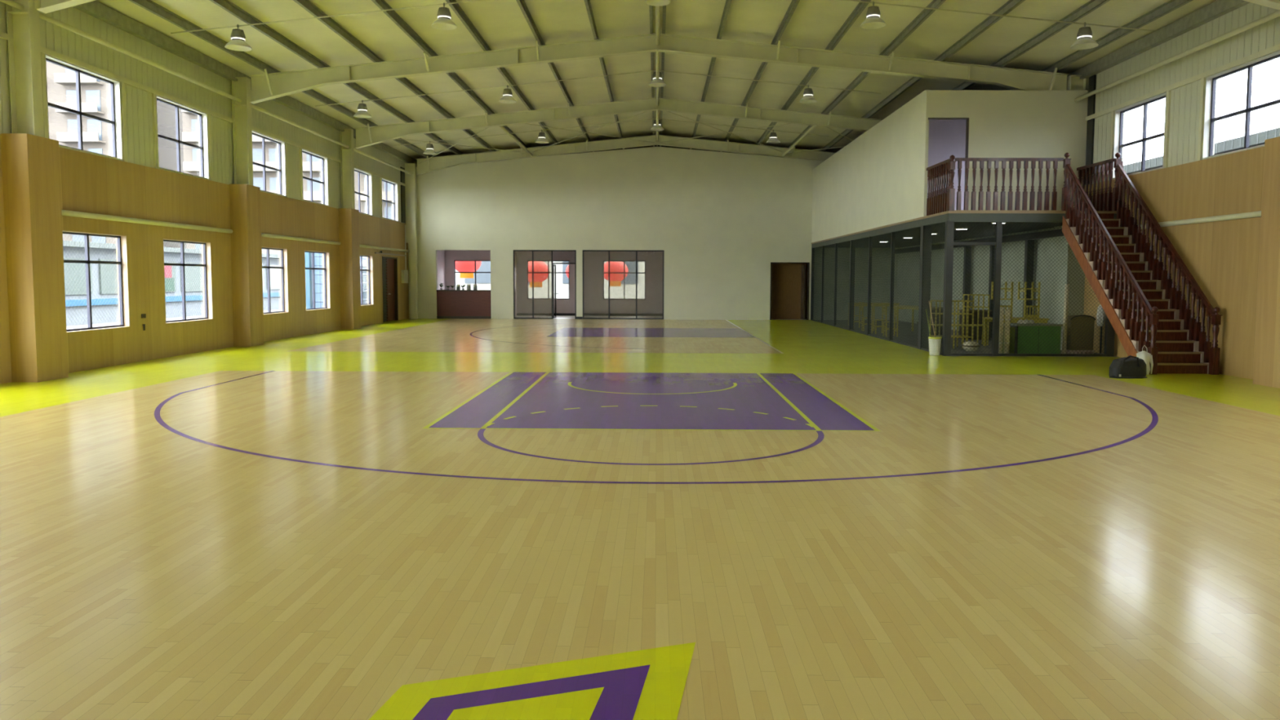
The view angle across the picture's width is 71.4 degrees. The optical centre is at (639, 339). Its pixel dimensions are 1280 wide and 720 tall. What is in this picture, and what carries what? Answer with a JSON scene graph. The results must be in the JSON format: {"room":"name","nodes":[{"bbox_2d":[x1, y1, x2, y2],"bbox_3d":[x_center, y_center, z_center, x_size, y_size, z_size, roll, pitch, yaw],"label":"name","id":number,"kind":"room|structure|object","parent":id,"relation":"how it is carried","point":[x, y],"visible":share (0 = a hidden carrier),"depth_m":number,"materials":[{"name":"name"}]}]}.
{"room":"sports hall","nodes":[
{"label":"sports hall","id":0,"kind":"room"},
{"bbox_2d":[0,0,417,383],"bbox_3d":[-9.653,-2.662,15.061,0.320,6.420,48.050,0,4,1],"label":"wall","id":1,"kind":"structure","parent":0,"point":[133,186],"depth_m":18.34,"materials":[{"name":"brown wood"}]},
{"bbox_2d":[0,0,23,9],"bbox_3d":[-9.414,-4.802,10.174,0.084,0.080,6.600,0,4,1],"label":"trim","id":2,"kind":"structure","parent":1,"relation":"attached to","point":[11,2],"depth_m":13.27,"materials":[{"name":"beige metal"}]},
{"bbox_2d":[44,54,122,159],"bbox_3d":[-9.674,-3.971,15.448,0.154,1.420,2.000,0,4,1],"label":"window","id":3,"kind":"structure","parent":1,"relation":"in","point":[115,121],"depth_m":15.77,"materials":[{"name":"metal"}]},
{"bbox_2d":[62,230,129,333],"bbox_3d":[-9.691,-1.028,15.715,0.175,1.712,1.952,0,4,1],"label":"window","id":4,"kind":"structure","parent":1,"relation":"in","point":[122,246],"depth_m":16.19,"materials":[{"name":"metal"}]},
{"bbox_2d":[39,12,241,102],"bbox_3d":[-9.284,-5.278,17.131,0.084,0.080,6.850,0,4,1],"label":"trim","id":5,"kind":"structure","parent":1,"relation":"attached to","point":[43,16],"depth_m":16.21,"materials":[{"name":"beige metal"}]},
{"bbox_2d":[61,209,232,233],"bbox_3d":[-9.520,-2.296,17.490,0.096,0.091,6.250,0,4,1],"label":"trim","id":6,"kind":"structure","parent":1,"relation":"attached to","point":[64,212],"depth_m":16.91,"materials":[{"name":"beige metal"}]},
{"bbox_2d":[155,95,208,179],"bbox_3d":[-9.614,-4.189,18.636,0.154,1.420,1.990,0,4,1],"label":"window","id":7,"kind":"structure","parent":1,"relation":"in","point":[203,147],"depth_m":19.13,"materials":[{"name":"metal"}]},
{"bbox_2d":[162,238,213,324],"bbox_3d":[-9.632,-1.243,18.867,0.175,1.712,1.912,0,4,1],"label":"window","id":8,"kind":"structure","parent":1,"relation":"in","point":[206,264],"depth_m":19.32,"materials":[{"name":"metal"}]},
{"bbox_2d":[252,130,285,196],"bbox_3d":[-9.537,-4.469,22.725,0.154,1.420,1.990,0,4,1],"label":"window","id":9,"kind":"structure","parent":1,"relation":"in","point":[282,170],"depth_m":23.59,"materials":[{"name":"metal"}]},
{"bbox_2d":[262,246,288,315],"bbox_3d":[-9.555,-1.527,23.022,0.175,1.712,1.782,0,4,1],"label":"window","id":10,"kind":"structure","parent":1,"relation":"in","point":[283,267],"depth_m":23.79,"materials":[{"name":"metal"}]},
{"bbox_2d":[251,103,349,148],"bbox_3d":[-9.150,-5.766,24.263,0.084,0.080,6.950,0,4,1],"label":"trim","id":11,"kind":"structure","parent":1,"relation":"attached to","point":[253,106],"depth_m":23.72,"materials":[{"name":"beige metal"}]},
{"bbox_2d":[261,232,340,244],"bbox_3d":[-9.388,-2.777,24.522,0.096,0.091,6.250,0,4,1],"label":"trim","id":12,"kind":"structure","parent":1,"relation":"attached to","point":[267,235],"depth_m":24.41,"materials":[{"name":"wood"}]},
{"bbox_2d":[302,148,328,205],"bbox_3d":[-9.479,-4.681,25.827,0.154,1.420,1.910,0,4,1],"label":"window","id":13,"kind":"structure","parent":1,"relation":"in","point":[324,160],"depth_m":26.69,"materials":[{"name":"metal"}]},
{"bbox_2d":[304,249,330,311],"bbox_3d":[-9.498,-1.733,26.034,0.175,1.712,1.882,0,4,1],"label":"window","id":14,"kind":"structure","parent":1,"relation":"in","point":[326,268],"depth_m":26.69,"materials":[{"name":"metal"}]},
{"bbox_2d":[354,168,372,215],"bbox_3d":[-9.401,-4.965,29.987,0.154,1.420,1.850,0,4,1],"label":"window","id":15,"kind":"structure","parent":1,"relation":"in","point":[368,194],"depth_m":30.85,"materials":[{"name":"metal"}]},
{"bbox_2d":[360,254,373,306],"bbox_3d":[-9.419,-2.024,30.279,0.175,1.712,1.632,0,4,1],"label":"window","id":16,"kind":"structure","parent":1,"relation":"in","point":[370,269],"depth_m":31.02,"materials":[{"name":"metal"}]},
{"bbox_2d":[353,147,412,175],"bbox_3d":[-9.016,-6.257,31.445,0.084,0.080,6.950,0,4,1],"label":"trim","id":17,"kind":"structure","parent":1,"relation":"attached to","point":[354,149],"depth_m":30.99,"materials":[{"name":"beige metal"}]},
{"bbox_2d":[360,244,408,252],"bbox_3d":[-9.250,-3.280,31.879,0.096,0.091,6.900,0,4,1],"label":"trim","id":18,"kind":"structure","parent":1,"relation":"attached to","point":[361,246],"depth_m":31.98,"materials":[{"name":"beige wood"}]},
{"bbox_2d":[382,177,397,221],"bbox_3d":[-9.344,-5.174,33.029,0.154,1.420,1.950,0,4,1],"label":"window","id":19,"kind":"structure","parent":1,"relation":"in","point":[394,184],"depth_m":33.94,"materials":[{"name":"metal"}]},
{"bbox_2d":[382,256,398,322],"bbox_3d":[-9.382,-1.882,33.120,0.222,2.400,1.900,0,4,1],"label":"door","id":20,"kind":"structure","parent":1,"relation":"in","point":[389,264],"depth_m":33.40,"materials":[{"name":"wood"}]},
{"bbox_2d":[401,270,408,283],"bbox_3d":[-9.189,-2.472,34.790,0.119,0.510,0.500,0,4,1],"label":"meter box","id":21,"kind":"object","parent":1,"relation":"attached to","point":[404,273],"visible":1,"depth_m":34.61,"materials":[{"name":"metal"}]},
{"bbox_2d":[408,146,822,319],"bbox_3d":[0.589,-4.210,35.334,20.040,6.800,0.212,0,4,1],"label":"wall","id":22,"kind":"structure","parent":0,"point":[720,220],"depth_m":35.22,"materials":[{"name":"white paint"}]},
{"bbox_2d":[513,249,576,319],"bbox_3d":[-3.792,-2.203,35.520,2.510,2.745,0.060,0,4,1],"label":"window","id":23,"kind":"structure","parent":22,"relation":"in","point":[532,251],"depth_m":35.49,"materials":[{"name":"black metal"}]},
{"bbox_2d":[552,264,559,318],"bbox_3d":[-3.398,-1.963,36.020,0.160,2.160,0.900,0,4,1],"label":"door","id":24,"kind":"structure","parent":23,"relation":"attached to","point":[554,317],"depth_m":36.19,"materials":[{"name":"black metal"}]},
{"bbox_2d":[582,249,664,319],"bbox_3d":[-0.667,-2.191,35.462,3.240,2.745,0.060,0,4,1],"label":"window","id":25,"kind":"structure","parent":22,"relation":"in","point":[608,251],"depth_m":35.42,"materials":[{"name":"black metal"}]},
{"bbox_2d":[769,262,809,319],"bbox_3d":[5.938,-1.956,35.715,1.540,2.280,0.860,0,4,1],"label":"door frame","id":26,"kind":"structure","parent":22,"relation":"in","point":[803,266],"depth_m":35.42,"materials":[{"name":"brown wood"}]},
{"bbox_2d":[436,145,807,319],"bbox_3d":[0.636,-4.586,37.815,20.040,7.610,4.790,0,4,1],"label":"wall","id":27,"kind":"structure","parent":0,"point":[786,278],"depth_m":38.84,"materials":[{"name":"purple paint"}]},
{"bbox_2d":[455,261,481,278],"bbox_3d":[-7.859,-4.586,40.335,1.346,3.579,1.346,0,4,1],"label":"lantern","id":28,"kind":"object","parent":27,"relation":"hanging from","point":[460,266],"visible":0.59,"depth_m":40.01,"materials":[{"name":"red fabric"}]},
{"bbox_2d":[453,260,490,289],"bbox_3d":[-7.201,-2.636,39.027,1.860,1.690,0.050,0,4,1],"label":"window","id":29,"kind":"structure","parent":27,"relation":"in","point":[455,272],"depth_m":38.98,"materials":[{"name":"metal"}]},
{"bbox_2d":[528,261,547,287],"bbox_3d":[-4.720,-4.372,40.291,1.265,3.983,1.265,0,4,1],"label":"lantern","id":30,"kind":"object","parent":27,"relation":"hanging from","point":[539,266],"visible":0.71,"depth_m":39.96,"materials":[{"name":"red fabric"}]},
{"bbox_2d":[527,260,569,299],"bbox_3d":[-4.001,-2.623,38.968,1.860,1.690,0.050,0,4,1],"label":"window","id":31,"kind":"structure","parent":27,"relation":"in","point":[548,272],"depth_m":38.93,"materials":[{"name":"metal"}]},
{"bbox_2d":[604,261,628,286],"bbox_3d":[-1.140,-4.384,40.223,1.224,3.930,1.224,0,4,1],"label":"lantern","id":32,"kind":"object","parent":27,"relation":"hanging from","point":[615,266],"visible":0.66,"depth_m":39.88,"materials":[{"name":"red fabric"}]},
{"bbox_2d":[603,260,645,299],"bbox_3d":[-0.682,-2.609,38.907,1.860,1.690,0.050,0,4,1],"label":"window","id":33,"kind":"structure","parent":27,"relation":"in","point":[624,273],"depth_m":38.87,"materials":[{"name":"metal"}]},
{"bbox_2d":[0,318,1279,719],"bbox_3d":[0.164,0.795,13.410,20.040,0.204,44.650,0,4,1],"label":"floor","id":34,"kind":"structure","parent":0,"point":[420,518],"depth_m":5.60,"materials":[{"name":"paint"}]},
{"bbox_2d":[0,0,68,382],"bbox_3d":[-9.436,-2.492,13.831,0.399,6.250,0.720,0,4,1],"label":"pillar","id":35,"kind":"structure","parent":34,"relation":"on","point":[33,214],"depth_m":13.66,"materials":[{"name":"beige wood"}]},
{"bbox_2d":[229,76,264,346],"bbox_3d":[-9.301,-2.983,21.013,0.399,6.250,0.720,0,4,1],"label":"pillar","id":36,"kind":"structure","parent":34,"relation":"on","point":[244,197],"depth_m":20.82,"materials":[{"name":"beige wood"}]},
{"bbox_2d":[338,128,360,329],"bbox_3d":[-9.169,-3.467,28.095,0.399,6.250,0.720,0,4,1],"label":"pillar","id":37,"kind":"structure","parent":34,"relation":"on","point":[348,217],"depth_m":27.90,"materials":[{"name":"beige wood"}]},
{"bbox_2d":[404,163,417,319],"bbox_3d":[-9.025,-3.877,35.187,0.384,6.100,0.230,0,4,1],"label":"pillar","id":38,"kind":"structure","parent":34,"relation":"on","point":[410,180],"depth_m":35.06,"materials":[{"name":"white paint"}]},
{"bbox_2d":[436,289,491,319],"bbox_3d":[-7.035,-1.433,35.838,2.176,1.145,0.510,0,4,1],"label":"bar counter","id":39,"kind":"object","parent":34,"relation":"on","point":[451,304],"depth_m":35.60,"materials":[{"name":"brown wood"}]},
{"bbox_2d":[436,289,490,291],"bbox_3d":[-7.033,-1.981,35.801,2.176,0.045,0.510,0,4,1],"label":"countertop","id":40,"kind":"structure","parent":39,"relation":"on","point":[437,290],"depth_m":35.54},
{"bbox_2d":[928,336,942,355],"bbox_3d":[6.307,0.131,19.059,0.269,0.390,0.272,0,4,1],"label":"bucket","id":41,"kind":"object","parent":34,"relation":"on","point":[935,343],"visible":1,"depth_m":18.96,"materials":[{"name":"white plastic"}]},
{"bbox_2d":[931,306,942,342],"bbox_3d":[7.523,-0.379,22.791,0.520,0.900,0.420,0,4,1],"label":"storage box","id":42,"kind":"object","parent":34,"relation":"on","point":[941,317],"visible":0.21,"depth_m":22.58,"materials":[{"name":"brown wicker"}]},
{"bbox_2d":[929,300,973,348],"bbox_3d":[7.372,-0.373,21.090,0.888,1.120,0.428,0,4,1],"label":"shelf rack","id":43,"kind":"object","parent":34,"relation":"on","point":[963,325],"visible":0.54,"depth_m":20.89,"materials":[{"name":"yellow wood"}]},
{"bbox_2d":[810,221,1115,356],"bbox_3d":[8.380,-1.631,26.960,3.570,2.842,16.480,0,4,1],"label":"glass partition","id":44,"kind":"object","parent":34,"relation":"on","point":[926,232],"visible":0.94,"depth_m":20.47,"materials":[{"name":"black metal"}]},
{"bbox_2d":[962,246,971,309],"bbox_3d":[9.838,-1.504,26.831,0.170,2.606,0.160,0,4,1],"label":"steel post","id":45,"kind":"object","parent":34,"relation":"on","point":[968,267],"visible":0.57,"depth_m":26.73,"materials":[{"name":"black metal"}]},
{"bbox_2d":[961,341,979,351],"bbox_3d":[7.472,0.144,20.121,0.385,0.220,0.385,0,4,1],"label":"straw basket","id":46,"kind":"object","parent":34,"relation":"on","point":[970,344],"visible":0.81,"depth_m":19.99,"materials":[{"name":"brown wicker"}]},
{"bbox_2d":[959,309,991,339],"bbox_3d":[9.047,-0.412,24.063,0.720,0.800,0.420,0,4,1],"label":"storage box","id":47,"kind":"object","parent":34,"relation":"on","point":[980,311],"visible":0.46,"depth_m":23.87,"materials":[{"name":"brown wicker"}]},
{"bbox_2d":[961,293,990,345],"bbox_3d":[8.310,-0.503,22.066,0.528,1.250,0.378,0,4,1],"label":"shelf rack","id":48,"kind":"object","parent":34,"relation":"on","point":[967,295],"visible":0.59,"depth_m":21.90,"materials":[{"name":"yellow wood"}]},
{"bbox_2d":[988,244,995,337],"bbox_3d":[9.799,-1.361,24.736,0.170,2.606,0.160,0,4,1],"label":"steel post","id":49,"kind":"object","parent":34,"relation":"on","point":[992,252],"visible":0.14,"depth_m":24.68,"materials":[{"name":"black metal"}]},
{"bbox_2d":[998,306,1004,353],"bbox_3d":[7.714,-0.189,19.061,0.116,1.030,0.116,0,4,1],"label":"roll","id":50,"kind":"object","parent":34,"relation":"on","point":[1002,311],"visible":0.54,"depth_m":19.01,"materials":[{"name":"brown fabric"}]},
{"bbox_2d":[1004,309,1010,353],"bbox_3d":[7.854,-0.158,19.060,0.116,0.970,0.116,0,4,1],"label":"roll","id":51,"kind":"object","parent":34,"relation":"on","point":[1006,321],"visible":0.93,"depth_m":19.02,"materials":[{"name":"white fabric"}]},
{"bbox_2d":[1002,325,1015,353],"bbox_3d":[7.983,0.010,19.350,0.150,0.596,0.400,0,4,1],"label":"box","id":52,"kind":"object","parent":34,"relation":"on","point":[1012,340],"visible":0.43,"depth_m":19.16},
{"bbox_2d":[982,316,1048,346],"bbox_3d":[8.996,-0.178,21.373,1.300,0.700,0.700,0,4,1],"label":"wooden table","id":53,"kind":"object","parent":34,"relation":"on","point":[989,319],"visible":0.43,"depth_m":21.08,"materials":[{"name":"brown wood"}]},
{"bbox_2d":[991,281,1013,317],"bbox_3d":[8.701,-0.964,21.425,0.380,0.860,0.360,0,4,-5],"label":"wooden chair","id":54,"kind":"object","parent":53,"relation":"on","point":[1006,284],"visible":0.49,"depth_m":21.29,"materials":[{"name":"yellow wood"}]},
{"bbox_2d":[1017,281,1040,318],"bbox_3d":[9.299,-0.955,21.315,0.380,0.860,0.360,0,4,-5],"label":"wooden chair","id":55,"kind":"object","parent":53,"relation":"on","point":[1019,282],"visible":0.75,"depth_m":21.17,"materials":[{"name":"yellow wood"}]},
{"bbox_2d":[1022,240,1034,317],"bbox_3d":[9.755,-1.201,22.392,0.170,2.606,0.160,0,4,1],"label":"steel post","id":56,"kind":"object","parent":34,"relation":"on","point":[1028,245],"visible":0.36,"depth_m":22.29,"materials":[{"name":"black metal"}]},
{"bbox_2d":[1009,323,1062,353],"bbox_3d":[8.566,-0.020,19.337,0.965,0.660,0.480,0,4,1],"label":"storage box","id":57,"kind":"object","parent":34,"relation":"on","point":[1041,326],"visible":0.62,"depth_m":19.12,"materials":[{"name":"plastic"}]},
{"bbox_2d":[1061,284,1069,353],"bbox_3d":[9.150,-0.437,19.160,0.124,1.522,0.087,-4,5,-44],"label":"roll","id":58,"kind":"object","parent":34,"relation":"on","point":[1067,287],"visible":0.65,"depth_m":19.13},
{"bbox_2d":[1051,75,1086,348],"bbox_3d":[9.932,-2.896,20.548,0.399,6.250,0.740,0,4,1],"label":"pillar","id":59,"kind":"structure","parent":34,"relation":"on","point":[1073,82],"depth_m":20.48,"materials":[{"name":"beige metal"}]},
{"bbox_2d":[1060,315,1095,354],"bbox_3d":[9.519,-0.121,19.360,0.541,0.864,0.444,0,4,1],"label":"crate","id":60,"kind":"object","parent":34,"relation":"on","point":[1078,319],"visible":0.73,"depth_m":19.16,"materials":[{"name":"brown wicker"}]},
{"bbox_2d":[1093,304,1105,354],"bbox_3d":[9.906,-0.348,19.139,0.181,1.350,0.200,0,4,1],"label":"stand","id":61,"kind":"object","parent":34,"relation":"on","point":[1101,315],"visible":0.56,"depth_m":19.09,"materials":[{"name":"black metal"}]},
{"bbox_2d":[1108,355,1146,378],"bbox_3d":[8.097,0.438,14.800,0.664,0.376,0.384,0,4,-5],"label":"duffel bag","id":62,"kind":"object","parent":34,"relation":"on","point":[1133,367],"visible":1,"depth_m":14.73,"materials":[{"name":"black fabric"}]},
{"bbox_2d":[1061,152,1222,374],"bbox_3d":[9.376,-1.653,16.930,1.174,4.260,3.634,0,4,1],"label":"staircase","id":63,"kind":"structure","parent":34,"relation":"on","point":[1139,299],"depth_m":16.66,"materials":[{"name":"brown wood"}]},
{"bbox_2d":[1136,345,1153,374],"bbox_3d":[8.615,0.346,15.216,0.255,0.518,0.217,0,4,1],"label":"backpack","id":64,"kind":"object","parent":34,"relation":"on","point":[1146,357],"visible":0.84,"depth_m":15.16,"materials":[{"name":"fabric"}]},
{"bbox_2d":[1253,136,1279,388],"bbox_3d":[9.798,-2.405,13.366,0.399,6.250,0.740,0,4,1],"label":"pillar","id":65,"kind":"structure","parent":34,"relation":"on","point":[1266,371],"depth_m":13.58,"materials":[{"name":"brown wood"}]},
{"bbox_2d":[96,0,1217,159],"bbox_3d":[0.214,-6.311,14.552,20.240,1.152,48.300,0,4,1],"label":"ceiling","id":66,"kind":"structure","parent":0,"point":[913,33],"depth_m":20.11,"materials":[{"name":"metal"}]},
{"bbox_2d":[315,70,880,106],"bbox_3d":[-1.179,-6.790,24.039,15.302,0.964,0.024,0,4,1],"label":"beam","id":67,"kind":"structure","parent":66,"relation":"attached to","point":[651,70],"depth_m":24.01,"materials":[{"name":"beige metal"}]},
{"bbox_2d":[353,100,372,118],"bbox_3d":[-7.530,-6.282,24.173,0.478,0.445,0.478,0,4,1],"label":"lamp","id":68,"kind":"object","parent":67,"relation":"hanging from","point":[362,113],"visible":1,"depth_m":24.09,"materials":[{"name":"white metal"}]},
{"bbox_2d":[498,84,516,103],"bbox_3d":[-3.579,-6.656,24.073,0.478,0.445,0.478,0,4,1],"label":"lamp","id":69,"kind":"object","parent":67,"relation":"hanging from","point":[507,93],"visible":1,"depth_m":23.98,"materials":[{"name":"white metal"}]},
{"bbox_2d":[648,71,666,87],"bbox_3d":[0.471,-7.079,23.968,0.478,0.445,0.478,0,4,1],"label":"lamp","id":70,"kind":"object","parent":67,"relation":"hanging from","point":[655,82],"visible":0.83,"depth_m":23.90,"materials":[{"name":"white metal"}]},
{"bbox_2d":[799,84,817,103],"bbox_3d":[4.519,-6.622,23.924,0.478,0.445,0.478,0,4,1],"label":"lamp","id":71,"kind":"object","parent":67,"relation":"hanging from","point":[808,98],"visible":1,"depth_m":23.84,"materials":[{"name":"white metal"}]},
{"bbox_2d":[393,118,829,146],"bbox_3d":[-1.044,-7.281,31.221,15.302,0.964,0.024,0,4,1],"label":"beam","id":72,"kind":"structure","parent":66,"relation":"attached to","point":[651,118],"depth_m":31.19,"materials":[{"name":"beige metal"}]},
{"bbox_2d":[422,141,436,155],"bbox_3d":[-7.395,-6.773,31.355,0.478,0.445,0.478,0,4,1],"label":"lamp","id":73,"kind":"object","parent":72,"relation":"hanging from","point":[429,148],"visible":0.98,"depth_m":31.26,"materials":[{"name":"white"}]},
{"bbox_2d":[534,129,548,143],"bbox_3d":[-3.445,-7.147,31.255,0.478,0.445,0.478,0,4,1],"label":"lamp","id":74,"kind":"object","parent":72,"relation":"hanging from","point":[541,135],"visible":1,"depth_m":31.16,"materials":[{"name":"white metal"}]},
{"bbox_2d":[766,129,780,143],"bbox_3d":[4.654,-7.114,31.106,0.478,0.445,0.478,0,4,1],"label":"lamp","id":75,"kind":"object","parent":72,"relation":"hanging from","point":[773,135],"visible":1,"depth_m":31.01,"materials":[{"name":"white"}]},
{"bbox_2d":[355,97,881,148],"bbox_3d":[0.490,-6.720,27.483,18.754,1.561,0.537,0,4,1],"label":"rafter","id":76,"kind":"object","parent":66,"relation":"attached to","point":[368,135],"visible":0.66,"depth_m":27.63,"materials":[{"name":"beige metal"}]},
{"bbox_2d":[498,125,533,155],"bbox_3d":[-4.295,-6.956,31.309,0.090,0.126,7.050,0,4,1],"label":"trim","id":77,"kind":"structure","parent":76,"relation":"attached to","point":[505,130],"depth_m":30.57,"materials":[{"name":"beige metal"}]},
{"bbox_2d":[782,125,816,155],"bbox_3d":[5.503,-6.916,31.128,0.090,0.126,7.050,0,4,1],"label":"trim","id":78,"kind":"structure","parent":76,"relation":"attached to","point":[812,127],"depth_m":30.53,"materials":[{"name":"beige metal"}]},
{"bbox_2d":[417,134,835,175],"bbox_3d":[0.623,-7.208,34.615,18.754,1.561,0.537,0,4,1],"label":"rafter","id":79,"kind":"object","parent":66,"relation":"attached to","point":[436,163],"visible":0.7,"depth_m":34.77,"materials":[{"name":"beige metal"}]},
{"bbox_2d":[659,123,791,142],"bbox_3d":[3.080,-7.252,31.176,0.022,0.371,8.378,-2,5,-33],"label":"trim","id":80,"kind":"structure","parent":79,"relation":"attached to","point":[787,123],"depth_m":31.14,"materials":[{"name":"beige metal"}]},
{"bbox_2d":[36,0,1279,13],"bbox_3d":[0.223,-5.745,13.219,18.754,1.561,0.537,0,4,1],"label":"rafter","id":81,"kind":"object","parent":66,"relation":"attached to","point":[46,6],"visible":1,"depth_m":13.56,"materials":[{"name":"beige metal"}]},
{"bbox_2d":[655,6,660,45],"bbox_3d":[0.338,-6.537,16.890,0.090,0.086,7.000,0,4,1],"label":"trim","id":82,"kind":"structure","parent":81,"relation":"attached to","point":[657,8],"depth_m":18.78,"materials":[{"name":"beige metal"}]},
{"bbox_2d":[248,33,1068,103],"bbox_3d":[0.355,-6.229,20.301,18.754,1.561,0.537,0,4,1],"label":"rafter","id":83,"kind":"object","parent":66,"relation":"attached to","point":[265,86],"visible":0.91,"depth_m":20.42,"materials":[{"name":"beige metal"}]},
{"bbox_2d":[655,51,659,106],"bbox_3d":[0.472,-7.025,24.022,0.090,0.086,7.100,0,4,1],"label":"trim","id":84,"kind":"structure","parent":83,"relation":"attached to","point":[657,55],"depth_m":23.07,"materials":[{"name":"beige metal"}]},
{"bbox_2d":[170,0,1154,33],"bbox_3d":[0.336,-6.292,16.827,18.602,0.964,0.024,0,4,1],"label":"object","id":85,"kind":"structure","parent":66,"relation":"attached to","point":[472,0],"depth_m":16.75,"materials":[{"name":"beige metal"}]},
{"bbox_2d":[224,24,252,51],"bbox_3d":[-7.664,-5.791,16.991,0.478,0.445,0.478,0,4,1],"label":"lamp","id":86,"kind":"object","parent":85,"relation":"hanging from","point":[237,42],"visible":1,"depth_m":16.92,"materials":[{"name":"white metal"}]},
{"bbox_2d":[431,2,457,30],"bbox_3d":[-3.714,-6.164,16.891,0.478,0.445,0.478,0,4,1],"label":"lamp","id":87,"kind":"object","parent":85,"relation":"hanging from","point":[443,22],"visible":1,"depth_m":16.81,"materials":[{"name":"white metal"}]},
{"bbox_2d":[644,0,670,6],"bbox_3d":[0.337,-6.588,16.786,0.478,0.445,0.478,0,4,1],"label":"lamp","id":88,"kind":"object","parent":85,"relation":"hanging from","point":[651,2],"visible":1,"depth_m":16.95,"materials":[{"name":"white metal"}]},
{"bbox_2d":[859,1,886,29],"bbox_3d":[4.385,-6.131,16.742,0.478,0.445,0.478,0,4,1],"label":"lamp","id":89,"kind":"object","parent":85,"relation":"hanging from","point":[873,21],"visible":1,"depth_m":16.67,"materials":[{"name":"white metal"}]},
{"bbox_2d":[1070,22,1098,49],"bbox_3d":[8.333,-5.725,16.696,0.478,0.445,0.478,0,4,1],"label":"lamp","id":90,"kind":"object","parent":85,"relation":"hanging from","point":[1084,41],"visible":1,"depth_m":16.62,"materials":[{"name":"white metal"}]},
{"bbox_2d":[813,227,1084,331],"bbox_3d":[8.505,-1.696,27.770,3.509,2.860,14.950,0,4,1],"label":"wall","id":91,"kind":"structure","parent":0,"point":[1046,231],"depth_m":26.52,"materials":[{"name":"paint"}]},
{"bbox_2d":[811,89,1088,242],"bbox_3d":[8.456,-4.755,27.649,3.630,2.880,14.775,0,4,1],"label":"wall","id":92,"kind":"structure","parent":0,"point":[878,179],"depth_m":20.50,"materials":[{"name":"white paint"}]},
{"bbox_2d":[811,210,1116,248],"bbox_3d":[8.425,-3.143,26.870,3.650,0.230,16.550,0,4,1],"label":"floor","id":93,"kind":"structure","parent":0,"point":[1024,217],"depth_m":20.58,"materials":[{"name":"grey metal"}]},
{"bbox_2d":[926,155,1063,215],"bbox_3d":[7.660,-3.336,19.457,2.357,1.164,1.762,0,4,1],"label":"balcony railing","id":94,"kind":"object","parent":93,"relation":"on","point":[938,201],"visible":1,"depth_m":18.63,"materials":[{"name":"brown wood"}]},
{"bbox_2d":[1066,0,1279,379],"bbox_3d":[10.063,-2.580,14.698,0.320,6.420,48.050,0,4,1],"label":"wall","id":95,"kind":"structure","parent":0,"point":[1222,257],"depth_m":16.00,"materials":[{"name":"brown wood"}]},
{"bbox_2d":[1076,92,1166,211],"bbox_3d":[10.063,-3.770,18.672,0.377,2.149,3.100,0,4,1],"label":"window","id":96,"kind":"structure","parent":95,"relation":"in","point":[1118,126],"depth_m":18.94,"materials":[{"name":"metal"}]},
{"bbox_2d":[1074,10,1279,102],"bbox_3d":[9.813,-5.199,16.779,0.084,0.080,6.850,0,4,1],"label":"trim","id":97,"kind":"structure","parent":95,"relation":"attached to","point":[1277,14],"depth_m":15.90,"materials":[{"name":"beige metal"}]},
{"bbox_2d":[1137,210,1261,229],"bbox_3d":[9.999,-2.153,16.207,0.096,0.091,4.600,0,4,1],"label":"trim","id":98,"kind":"structure","parent":95,"relation":"attached to","point":[1254,214],"depth_m":15.53,"materials":[{"name":"beige metal"}]},
{"bbox_2d":[1202,50,1279,158],"bbox_3d":[10.105,-3.876,14.874,0.154,1.420,1.980,0,4,1],"label":"window","id":99,"kind":"structure","parent":95,"relation":"in","point":[1210,119],"depth_m":15.36,"materials":[{"name":"metal"}]},
{"label":"outside","id":100,"kind":"structure","parent":0,"visible":0},
{"bbox_2d":[66,308,280,328],"bbox_3d":[-19.348,-0.659,35.405,280.000,0.390,250.000,0,4,1],"label":"ground","id":101,"kind":"structure","parent":100,"point":[265,311],"depth_m":35.32,"materials":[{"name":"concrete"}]},
{"bbox_2d":[45,61,186,248],"bbox_3d":[-67.137,-27.431,100.986,25.800,44.220,15.300,0,4,1],"label":"apartment block","id":102,"kind":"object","parent":101,"relation":"on","point":[61,81],"visible":0.1,"depth_m":94.75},
{"bbox_2d":[62,240,306,325],"bbox_3d":[-23.612,-3.267,50.344,5.700,3.170,50.800,0,4,1],"label":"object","id":103,"kind":"object","parent":101,"relation":"on","point":[194,255],"visible":0.18,"depth_m":36.20,"materials":[{"name":"blue paint"}]},
{"bbox_2d":[164,265,172,277],"bbox_3d":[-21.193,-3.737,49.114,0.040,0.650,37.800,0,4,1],"label":"poster","id":104,"kind":"object","parent":103,"relation":"on","point":[170,270],"depth_m":40.33,"materials":[{"name":"paper"}]},
{"bbox_2d":[164,277,174,291],"bbox_3d":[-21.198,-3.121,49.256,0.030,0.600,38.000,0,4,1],"label":"poster","id":105,"kind":"object","parent":103,"relation":"attached to","point":[168,288],"depth_m":40.41,"materials":[{"name":"green paper"}]},
{"bbox_2d":[181,109,392,255],"bbox_3d":[-32.243,-27.287,100.342,32.400,44.220,15.300,0,4,1],"label":"apartment block","id":106,"kind":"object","parent":101,"relation":"on","point":[189,120],"visible":0.05,"depth_m":94.59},
{"bbox_2d":[305,252,367,308],"bbox_3d":[-12.109,-2.581,39.700,1.300,3.320,10.900,0,4,1],"label":"shed","id":107,"kind":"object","parent":101,"relation":"on","point":[317,287],"visible":0.09,"depth_m":34.46,"materials":[{"name":"paint"}]},
{"bbox_2d":[455,261,644,298],"bbox_3d":[-1.840,-5.412,61.720,22.400,6.020,8.600,0,4,1],"label":"house","id":108,"kind":"structure","parent":101,"relation":"on","point":[483,280],"depth_m":57.96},
{"bbox_2d":[1123,127,1279,174],"bbox_3d":[20.466,-2.401,24.515,12.400,5.220,74.400,0,4,1],"label":"roof","id":109,"kind":"structure","parent":101,"relation":"on","point":[1256,139],"depth_m":21.54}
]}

